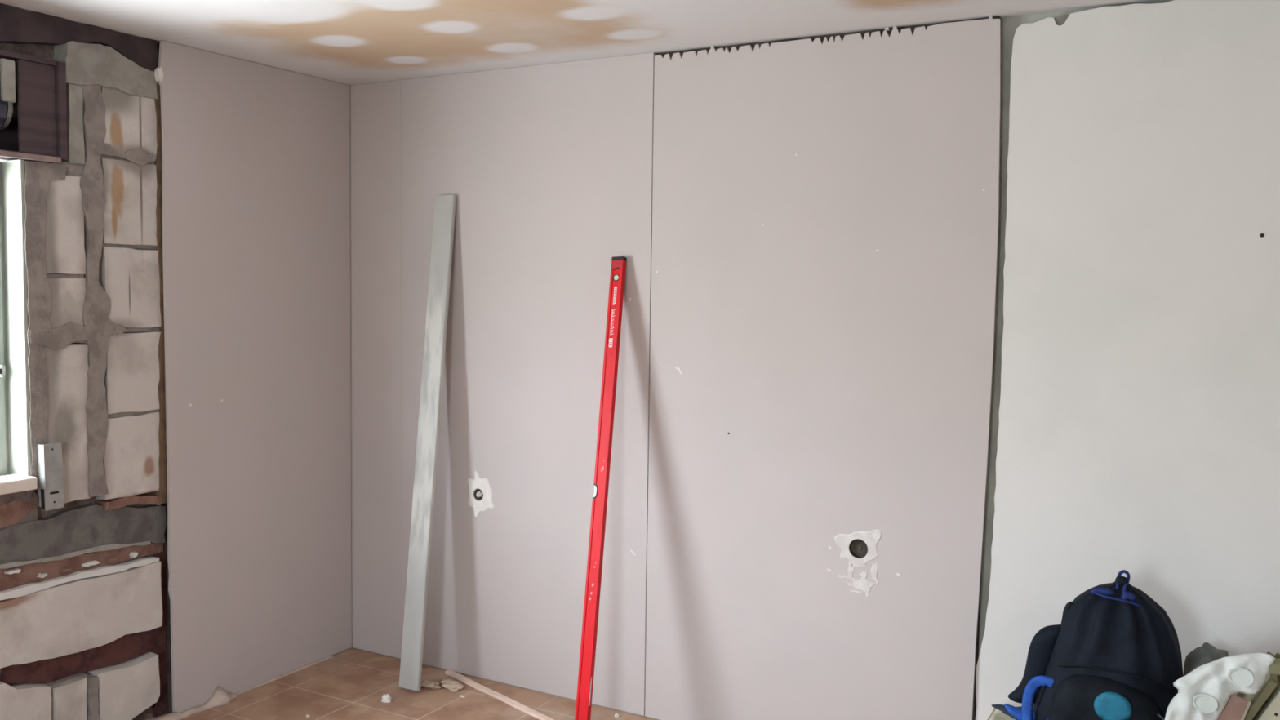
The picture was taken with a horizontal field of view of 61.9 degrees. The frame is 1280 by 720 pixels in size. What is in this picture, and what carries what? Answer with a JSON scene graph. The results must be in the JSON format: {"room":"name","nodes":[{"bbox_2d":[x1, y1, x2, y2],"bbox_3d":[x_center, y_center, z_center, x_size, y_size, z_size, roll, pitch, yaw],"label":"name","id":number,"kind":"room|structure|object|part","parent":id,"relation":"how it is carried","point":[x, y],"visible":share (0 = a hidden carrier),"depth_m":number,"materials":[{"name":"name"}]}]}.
{"room":"room under renovation","nodes":[
{"label":"room under renovation","id":0,"kind":"room"},
{"bbox_2d":[0,3,351,719],"bbox_3d":[-2.564,0.228,2.738,0.171,2.676,4.960,3,4,29],"label":"wall","id":1,"kind":"structure","parent":0,"point":[187,258],"depth_m":4.04,"materials":[{"name":"beige paint"}]},
{"bbox_2d":[0,159,37,494],"bbox_3d":[-2.355,-0.088,3.065,0.191,1.090,1.164,3,4,29],"label":"window","id":2,"kind":"structure","parent":1,"relation":"in","point":[15,433],"depth_m":3.57,"materials":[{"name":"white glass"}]},
{"bbox_3d":[-2.134,0.037,3.574,0.019,0.040,0.015,3,4,29],"label":"handle","id":3,"kind":"part","parent":2,"relation":"part of","materials":[{"name":"white plastic"}]},
{"bbox_3d":[-2.422,-0.104,3.101,0.037,1.015,1.115,3,4,29],"label":"sash","id":4,"kind":"part","parent":2,"relation":"part of","materials":[{"name":"white plastic"}]},
{"bbox_3d":[-2.330,0.435,3.085,0.122,0.040,1.132,3,4,29],"label":"sill","id":5,"kind":"part","parent":2,"relation":"part of","materials":[{"name":"white plastic"}]},
{"bbox_2d":[0,48,67,163],"bbox_3d":[-2.360,-0.806,3.064,0.226,0.343,1.380,3,4,29],"label":"box","id":6,"kind":"object","parent":1,"relation":"attached to","point":[33,111],"visible":0.95,"depth_m":3.55,"materials":[{"name":"wood"}]},
{"bbox_3d":[-2.454,-0.815,3.115,0.012,0.335,1.380,3,4,29],"label":"panel","id":7,"kind":"part","parent":6,"relation":"part of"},
{"bbox_3d":[-2.362,-0.968,3.058,0.190,0.017,1.315,3,4,29],"label":"panel","id":8,"kind":"part","parent":6,"relation":"part of","materials":[{"name":"brown wood"}]},
{"bbox_3d":[-2.034,-0.846,3.652,0.198,0.325,0.028,3,4,29],"label":"panel","id":9,"kind":"part","parent":6,"relation":"part of","materials":[{"name":"brown wood"}]},
{"bbox_2d":[36,442,64,511],"bbox_3d":[-1.996,0.394,3.622,0.036,0.226,0.075,3,4,29],"label":"metal bracket","id":10,"kind":"object","parent":1,"relation":"attached to","point":[50,465],"visible":1,"depth_m":3.61,"materials":[{"name":"metal"}]},
{"bbox_2d":[146,644,659,719],"bbox_3d":[-0.367,1.595,1.892,4.930,0.121,4.920,3,4,29],"label":"floor","id":11,"kind":"structure","parent":0,"point":[352,684],"depth_m":4.31,"materials":[{"name":"tile"}]},
{"bbox_2d":[156,654,334,719],"bbox_3d":[-1.574,1.322,4.393,0.055,0.066,0.900,3,4,29],"label":"ridge","id":12,"kind":"object","parent":11,"relation":"on","point":[219,697],"visible":1,"depth_m":4.23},
{"bbox_2d":[381,693,391,702],"bbox_3d":[-1.018,1.355,4.285,0.044,0.028,0.032,2,4,19],"label":"crumb","id":13,"kind":"object","parent":11,"relation":"on","point":[386,698],"visible":1,"depth_m":4.27,"materials":[{"name":"white"}]},
{"bbox_2d":[398,195,456,691],"bbox_3d":[-0.883,0.330,4.443,0.103,2.037,0.285,2,4,24],"label":"straightedge","id":14,"kind":"object","parent":11,"relation":"on","point":[433,357],"visible":1,"depth_m":4.43,"materials":[{"name":"metal"}]},
{"bbox_2d":[420,680,441,688],"bbox_3d":[-0.870,1.352,4.449,0.110,0.018,0.069,2,4,17],"label":"heap","id":15,"kind":"object","parent":11,"relation":"on","point":[430,684],"visible":0.99,"depth_m":4.44,"materials":[{"name":"tile"}]},
{"bbox_2d":[440,677,459,684],"bbox_3d":[-0.795,1.351,4.479,0.107,0.018,0.064,3,4,29],"label":"heap","id":16,"kind":"object","parent":11,"relation":"on","point":[446,679],"visible":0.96,"depth_m":4.47,"materials":[{"name":"tile"}]},
{"bbox_2d":[441,682,464,692],"bbox_3d":[-0.775,1.353,4.434,0.100,0.020,0.063,4,5,38],"label":"heap","id":17,"kind":"object","parent":11,"relation":"on","point":[454,687],"visible":1,"depth_m":4.42,"materials":[{"name":"tile"}]},
{"bbox_2d":[444,669,554,719],"bbox_3d":[-0.533,1.369,4.294,0.029,0.012,0.866,-3,5,-43],"label":"wooden strip","id":18,"kind":"object","parent":11,"relation":"on","point":[460,677],"visible":1,"depth_m":4.33,"materials":[{"name":"brown wood"}]},
{"bbox_2d":[574,256,626,719],"bbox_3d":[-0.147,0.503,3.963,0.056,1.783,0.433,2,4,16],"label":"spirit level","id":19,"kind":"object","parent":11,"relation":"on","point":[606,411],"visible":1,"depth_m":3.96,"materials":[{"name":"red paint"}]},
{"bbox_3d":[-0.165,0.488,3.966,0.018,0.058,0.005,0,-10,29],"label":"vial frame","id":20,"kind":"part","parent":19,"relation":"part of","materials":[{"name":"white plastic"}]},
{"bbox_2d":[987,707,995,719],"bbox_3d":[1.478,1.320,2.817,1.185,0.360,0.675,3,4,29],"label":"table","id":21,"kind":"object","parent":11,"relation":"on","point":[994,708],"visible":0.02,"depth_m":3.33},
{"bbox_2d":[989,708,1015,719],"bbox_3d":[1.152,1.106,3.140,0.265,0.013,0.385,3,4,29],"label":"newspaper","id":22,"kind":"object","parent":21,"relation":"on","point":[997,714],"visible":0.26,"depth_m":3.28,"materials":[{"name":"beige paper"}]},
{"bbox_2d":[991,703,1035,719],"bbox_3d":[1.183,1.073,3.248,0.222,0.049,0.119,3,4,29],"label":"rag","id":23,"kind":"object","parent":22,"relation":"on","point":[1002,708],"visible":0.12,"depth_m":3.26,"materials":[{"name":"fabric"}]},
{"bbox_2d":[1004,569,1183,719],"bbox_3d":[1.287,0.849,3.024,0.466,0.523,0.340,3,4,29],"label":"backpack","id":24,"kind":"object","parent":21,"relation":"on","point":[1114,653],"visible":0.97,"depth_m":2.92,"materials":[{"name":"black fabric"}]},
{"bbox_3d":[1.220,0.858,3.063,0.115,0.341,0.089,3,4,29],"label":"panel","id":25,"kind":"part","parent":24,"relation":"part of","materials":[{"name":"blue fabric"}]},
{"bbox_2d":[1093,691,1132,719],"bbox_3d":[1.262,0.929,2.850,0.094,0.086,0.004,3,4,29],"label":"print","id":26,"kind":"object","parent":24,"relation":"attached to","point":[1108,705],"depth_m":2.85},
{"bbox_2d":[1183,642,1228,675],"bbox_3d":[1.630,0.966,3.077,0.144,0.316,0.101,3,4,29],"label":"rag","id":27,"kind":"object","parent":21,"relation":"on","point":[1206,653],"visible":0.25,"depth_m":3.06,"materials":[{"name":"grey fabric"}]},
{"bbox_2d":[1164,652,1275,719],"bbox_3d":[1.464,0.935,2.718,0.246,0.416,0.054,3,4,29],"label":"plastic bag","id":28,"kind":"object","parent":21,"relation":"on","point":[1211,678],"visible":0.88,"depth_m":2.70,"materials":[{"name":"white plastic"}]},
{"bbox_2d":[1192,693,1217,712],"bbox_3d":[1.435,0.871,2.711,0.057,0.048,0.018,3,4,29],"label":"round lid","id":29,"kind":"object","parent":28,"relation":"in","point":[1202,702],"visible":1,"depth_m":2.71,"materials":[{"name":"white plastic"}]},
{"bbox_2d":[1227,667,1253,687],"bbox_3d":[1.502,0.792,2.670,0.057,0.048,0.018,3,4,29],"label":"round lid","id":30,"kind":"object","parent":28,"relation":"in","point":[1239,677],"visible":1,"depth_m":2.67,"materials":[{"name":"white plastic"}]},
{"bbox_2d":[1217,693,1251,719],"bbox_3d":[1.472,1.001,2.731,0.149,0.316,0.018,2,4,19],"label":"card","id":31,"kind":"object","parent":21,"relation":"on","point":[1237,708],"visible":0.79,"depth_m":2.71,"materials":[{"name":"pink paper"}]},
{"bbox_2d":[1236,651,1279,719],"bbox_3d":[1.743,0.946,2.715,0.428,0.404,0.307,3,4,29],"label":"cardboard box","id":32,"kind":"object","parent":21,"relation":"on","point":[1273,678],"visible":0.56,"depth_m":2.70,"materials":[{"name":"beige cardboard"}]},
{"bbox_2d":[1252,681,1279,719],"bbox_3d":[1.660,0.923,2.723,0.184,0.195,0.071,3,4,29],"label":"carton","id":33,"kind":"object","parent":32,"relation":"in","point":[1270,709],"visible":0.95,"depth_m":2.72,"materials":[{"name":"beige cardboard"}]},
{"bbox_3d":[1.824,0.966,2.845,0.362,0.196,0.004,32,18,24],"label":"panel","id":34,"kind":"part","parent":32,"relation":"part of","materials":[{"name":"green cardboard"}]},
{"bbox_2d":[0,0,1164,85],"bbox_3d":[-0.402,-1.078,1.608,5.310,0.150,5.220,3,4,29],"label":"ceiling","id":35,"kind":"structure","parent":0,"point":[349,42],"depth_m":3.60,"materials":[{"name":"white paint"}]},
{"bbox_2d":[350,0,1279,719],"bbox_3d":[0.773,0.205,3.845,5.310,2.670,0.303,3,4,29],"label":"wall","id":36,"kind":"structure","parent":0,"point":[990,306],"depth_m":3.72,"materials":[{"name":"white paint"}]},
{"bbox_2d":[473,488,483,500],"bbox_3d":[-0.670,0.567,4.524,0.052,0.052,0.045,3,4,29],"label":"electrical box","id":37,"kind":"object","parent":36,"relation":"attached to","point":[476,495],"visible":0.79,"depth_m":4.51,"materials":[{"name":"black plastic"}]},
{"bbox_2d":[848,538,867,558],"bbox_3d":[0.770,0.654,3.728,0.068,0.068,0.045,3,4,29],"label":"electrical box","id":38,"kind":"object","parent":36,"relation":"attached to","point":[850,544],"visible":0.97,"depth_m":3.72,"materials":[{"name":"black plastic"}]}
]}

